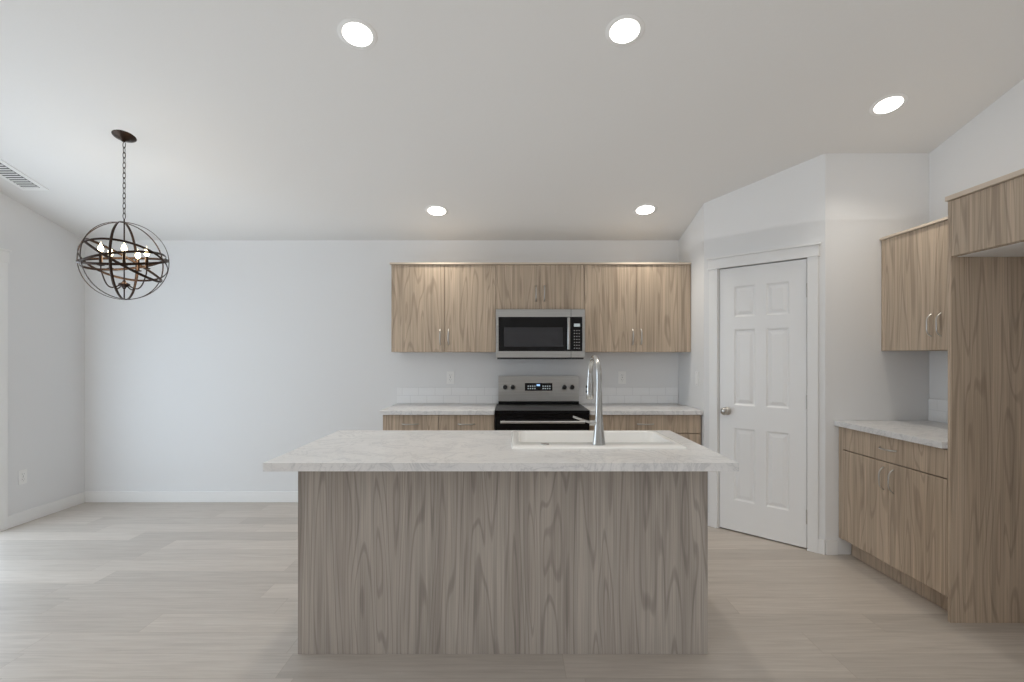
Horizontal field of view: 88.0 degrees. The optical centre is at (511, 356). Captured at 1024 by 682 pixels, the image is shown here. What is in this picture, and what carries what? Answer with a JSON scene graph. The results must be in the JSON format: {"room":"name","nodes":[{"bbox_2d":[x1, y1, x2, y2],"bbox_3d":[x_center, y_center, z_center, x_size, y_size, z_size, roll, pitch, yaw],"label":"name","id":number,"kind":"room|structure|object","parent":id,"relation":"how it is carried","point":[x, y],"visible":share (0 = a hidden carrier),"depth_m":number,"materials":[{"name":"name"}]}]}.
{"room":"kitchen","nodes":[
{"label":"kitchen","id":0,"kind":"room"},
{"bbox_2d":[0,192,84,515],"bbox_3d":[-4.000,-0.463,0.950,0.100,3.626,7.900,0,0,0],"label":"wall","id":1,"kind":"structure","parent":0,"point":[46,365],"depth_m":4.47,"materials":[{"name":"white paint"}]},
{"bbox_2d":[0,248,11,531],"bbox_3d":[-3.935,0.260,2.998,0.030,2.180,2.315,0,0,0],"label":"door frame","id":2,"kind":"structure","parent":1,"relation":"attached to","point":[4,257],"depth_m":4.10,"materials":[{"name":"white paint"}]},
{"bbox_2d":[19,469,26,484],"bbox_3d":[-3.946,0.975,4.276,0.008,0.115,0.070,0,0,0],"label":"electrical outlet","id":3,"kind":"object","parent":1,"relation":"attached to","point":[22,476],"visible":1,"depth_m":4.27,"materials":[{"name":"white plastic"}]},
{"bbox_2d":[8,491,84,528],"bbox_3d":[-3.944,1.300,4.498,0.013,0.100,0.725,0,0,0],"label":"baseboard","id":4,"kind":"structure","parent":1,"relation":"attached to","point":[25,516],"depth_m":4.46,"materials":[{"name":"white paint"}]},
{"bbox_2d":[85,240,678,490],"bbox_3d":[-0.555,0.125,4.950,6.990,2.450,0.100,0,0,0],"label":"wall","id":5,"kind":"structure","parent":0,"point":[222,365],"depth_m":4.90,"materials":[{"name":"white paint"}]},
{"bbox_2d":[85,491,297,501],"bbox_3d":[-2.512,1.300,4.892,2.875,0.100,0.016,0,0,0],"label":"baseboard","id":6,"kind":"structure","parent":5,"relation":"attached to","point":[90,496],"depth_m":4.89,"materials":[{"name":"white paint"}]},
{"bbox_2d":[390,262,497,351],"bbox_3d":[-0.587,-0.419,4.724,0.898,0.767,0.348,0,0,0],"label":"upper cabinet","id":7,"kind":"object","parent":5,"relation":"attached to","point":[436,306],"depth_m":4.55,"materials":[{"name":"brown wood"}]},
{"bbox_2d":[447,371,453,383],"bbox_3d":[-0.568,0.199,4.896,0.070,0.115,0.008,0,0,0],"label":"electrical outlet","id":8,"kind":"object","parent":5,"relation":"attached to","point":[450,377],"visible":1,"depth_m":4.89,"materials":[{"name":"white plastic"}]},
{"bbox_2d":[498,262,581,308],"bbox_3d":[0.242,-0.603,4.724,0.762,0.400,0.348,0,0,0],"label":"upper cabinet","id":9,"kind":"object","parent":5,"relation":"attached to","point":[521,285],"depth_m":4.55,"materials":[{"name":"brown wood"}]},
{"bbox_2d":[496,309,584,358],"bbox_3d":[0.242,-0.186,4.672,0.757,0.424,0.444,0,0,0],"label":"microwave","id":10,"kind":"object","parent":9,"relation":"attached to","point":[540,333],"visible":1,"depth_m":4.50,"materials":[{"name":"silver metal"}]},
{"bbox_2d":[618,371,625,383],"bbox_3d":[1.018,0.199,4.896,0.070,0.115,0.008,0,0,0],"label":"electrical outlet","id":11,"kind":"object","parent":5,"relation":"attached to","point":[621,377],"visible":1,"depth_m":4.89,"materials":[{"name":"white plastic"}]},
{"bbox_2d":[582,262,690,351],"bbox_3d":[1.080,-0.419,4.724,0.912,0.767,0.348,0,0,0],"label":"upper cabinet","id":12,"kind":"object","parent":5,"relation":"attached to","point":[626,306],"depth_m":4.55,"materials":[{"name":"brown wood"}]},
{"bbox_2d":[0,502,1023,681],"bbox_3d":[-0.555,1.380,0.950,6.990,0.060,8.100,0,0,0],"label":"floor","id":13,"kind":"structure","parent":0,"point":[148,591],"depth_m":2.71,"materials":[{"name":"brown wood"}]},
{"bbox_2d":[383,407,495,429],"bbox_3d":[-0.596,0.911,4.594,0.909,0.877,0.608,0,0,0],"label":"base cabinet","id":14,"kind":"object","parent":13,"relation":"on","point":[390,422],"depth_m":4.29,"materials":[{"name":"brown wood"}]},
{"bbox_2d":[379,404,496,414],"bbox_3d":[-0.604,0.455,4.575,0.924,0.034,0.646,0,0,0],"label":"countertop","id":15,"kind":"structure","parent":14,"relation":"on","point":[396,409],"depth_m":4.35,"materials":[{"name":"white stone"}]},
{"bbox_2d":[263,430,738,653],"bbox_3d":[-0.045,0.889,2.648,1.950,0.922,0.956,0,0,0],"label":"kitchen island","id":16,"kind":"object","parent":13,"relation":"on","point":[595,541],"depth_m":2.40,"materials":[{"name":"brown wood"}]},
{"bbox_2d":[263,430,738,471],"bbox_3d":[-0.045,0.455,2.648,1.950,0.034,0.956,0,0,0],"label":"island countertop","id":17,"kind":"structure","parent":16,"relation":"on","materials":[{"name":"stone"}]},
{"bbox_2d":[573,355,606,442],"bbox_3d":[0.374,0.211,2.645,0.160,0.434,0.222,0,0,0],"label":"faucet","id":18,"kind":"object","parent":17,"relation":"on","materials":[{"name":"silver metal"}]},
{"bbox_2d":[511,430,687,477],"bbox_3d":[0.415,0.521,2.770,0.834,0.187,0.564,0,0,0],"label":"sink","id":19,"kind":"object","parent":17,"relation":"in","point":[520,440],"depth_m":2.82,"materials":[{"name":"white ceramic"}]},
{"bbox_2d":[495,376,589,429],"bbox_3d":[0.242,0.766,4.533,0.757,1.168,0.694,0,0,0],"label":"range","id":20,"kind":"object","parent":13,"relation":"on","point":[538,402],"visible":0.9,"depth_m":4.76,"materials":[{"name":"silver metal"}]},
{"bbox_2d":[589,411,700,444],"bbox_3d":[1.080,0.911,4.594,0.909,0.877,0.608,0,0,0],"label":"base cabinet","id":21,"kind":"object","parent":13,"relation":"on","point":[682,420],"depth_m":4.29,"materials":[{"name":"brown wood"}]},
{"bbox_2d":[581,404,702,414],"bbox_3d":[1.080,0.455,4.575,0.909,0.034,0.646,0,0,0],"label":"countertop","id":22,"kind":"structure","parent":21,"relation":"on","point":[608,409],"depth_m":4.35,"materials":[{"name":"white stone"}]},
{"bbox_2d":[834,398,947,610],"bbox_3d":[2.513,0.819,3.152,0.649,1.062,0.900,0,0,0],"label":"base cabinet","id":23,"kind":"object","parent":13,"relation":"on","point":[893,499],"visible":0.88,"depth_m":3.08,"materials":[{"name":"brown wood"}]},
{"bbox_2d":[834,420,947,448],"bbox_3d":[2.514,0.455,3.152,0.648,0.034,0.900,0,0,0],"label":"countertop","id":24,"kind":"structure","parent":23,"relation":"on","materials":[{"name":"stone"}]},
{"bbox_2d":[945,168,1023,622],"bbox_3d":[2.513,0.270,2.215,0.649,2.160,0.970,0,0,0],"label":"surround","id":25,"kind":"object","parent":13,"relation":"on","point":[985,402],"visible":1,"depth_m":2.68,"materials":[{"name":"brown wood"}]},
{"bbox_2d":[0,0,1023,239],"bbox_3d":[-0.555,-1.706,0.950,6.990,1.320,8.100,0,0,0],"label":"ceiling","id":26,"kind":"structure","parent":0,"point":[477,119],"depth_m":3.15,"materials":[{"name":"white paint"}]},
{"bbox_2d":[0,159,48,189],"bbox_3d":[-3.640,-1.317,3.849,0.200,0.008,0.420,0,-14,0],"label":"ceiling vent","id":27,"kind":"object","parent":26,"relation":"in","point":[15,177],"visible":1,"depth_m":3.89,"materials":[{"name":"white metal"}]},
{"bbox_2d":[76,129,169,299],"bbox_3d":[-2.510,-0.901,3.430,0.488,1.074,0.476,0,0,0],"label":"chandelier","id":28,"kind":"object","parent":26,"relation":"hanging from","point":[124,136],"visible":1,"depth_m":3.40,"materials":[{"name":"brown metal"}]},
{"bbox_2d":[337,18,376,49],"bbox_3d":[-0.773,-1.607,2.649,0.194,0.004,0.194,0,-14,0],"label":"recessed light","id":29,"kind":"object","parent":26,"relation":"in","point":[356,35],"visible":1,"depth_m":2.64,"materials":[{"name":"white plastic"}]},
{"bbox_2d":[425,205,448,216],"bbox_3d":[-0.620,-1.195,4.365,0.194,0.004,0.194,0,-14,0],"label":"recessed light","id":30,"kind":"object","parent":26,"relation":"in","point":[436,210],"visible":1,"depth_m":4.36,"materials":[{"name":"white plastic"}]},
{"bbox_2d":[605,14,644,46],"bbox_3d":[0.559,-1.612,2.629,0.194,0.004,0.194,0,-14,0],"label":"recessed light","id":31,"kind":"object","parent":26,"relation":"in","point":[627,31],"visible":1,"depth_m":2.62,"materials":[{"name":"white plastic"}]},
{"bbox_2d":[633,204,656,215],"bbox_3d":[1.093,-1.199,4.349,0.194,0.004,0.194,0,-14,0],"label":"recessed light","id":32,"kind":"object","parent":26,"relation":"in","point":[645,209],"visible":1,"depth_m":4.34,"materials":[{"name":"white plastic"}]},
{"bbox_2d":[869,93,908,115],"bbox_3d":[2.233,-1.488,3.143,0.194,0.004,0.194,0,-14,0],"label":"recessed light","id":33,"kind":"object","parent":26,"relation":"in","point":[892,103],"visible":1,"depth_m":3.14,"materials":[{"name":"white plastic"}]},
{"bbox_2d":[679,204,703,445],"bbox_3d":[1.595,0.047,4.575,0.110,2.606,0.650,0,0,0],"label":"wall","id":34,"kind":"structure","parent":0,"point":[691,250],"depth_m":4.45,"materials":[{"name":"white paint"}]},
{"bbox_2d":[704,198,716,512],"bbox_3d":[1.616,0.038,4.233,0.152,2.625,0.121,0,0,0],"label":"wall","id":35,"kind":"structure","parent":0,"point":[710,229],"depth_m":4.23,"materials":[{"name":"white paint"}]},
{"bbox_2d":[717,160,809,256],"bbox_3d":[1.880,-1.049,3.962,0.110,0.690,0.673,0,0,-43],"label":"wall","id":36,"kind":"structure","parent":0,"point":[770,212],"depth_m":3.89,"materials":[{"name":"white paint"}]},
{"bbox_2d":[810,154,824,539],"bbox_3d":[2.123,-0.030,3.679,0.113,2.761,0.145,0,0,0],"label":"wall","id":37,"kind":"structure","parent":0,"point":[817,198],"depth_m":3.62,"materials":[{"name":"white paint"}]},
{"bbox_2d":[720,259,806,547],"bbox_3d":[1.834,0.331,3.911,0.104,2.018,0.641,0,0,-43],"label":"pantry door","id":38,"kind":"structure","parent":37,"relation":"in","point":[763,380],"depth_m":3.90,"materials":[{"name":"white paint"}]},
{"bbox_2d":[706,242,824,554],"bbox_3d":[1.865,0.287,3.955,0.140,2.126,0.875,0,0,-43],"label":"door frame","id":39,"kind":"structure","parent":37,"relation":"attached to","point":[810,252],"depth_m":3.70,"materials":[{"name":"white paint"}]},
{"bbox_2d":[825,153,928,553],"bbox_3d":[2.486,-0.030,3.661,0.708,2.761,0.110,0,0,0],"label":"wall","id":40,"kind":"structure","parent":0,"point":[871,199],"depth_m":3.61,"materials":[{"name":"white paint"}]},
{"bbox_2d":[929,79,1023,399],"bbox_3d":[2.890,-0.463,0.950,0.100,3.626,7.900,0,0,0],"label":"wall","id":41,"kind":"structure","parent":0,"point":[986,145],"depth_m":3.25,"materials":[{"name":"white paint"}]},
{"bbox_2d":[880,216,947,350],"bbox_3d":[2.658,-0.418,3.152,0.359,0.767,0.900,0,0,0],"label":"upper cabinet","id":42,"kind":"object","parent":41,"relation":"attached to","point":[914,288],"visible":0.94,"depth_m":3.30,"materials":[{"name":"brown wood"}]}
]}

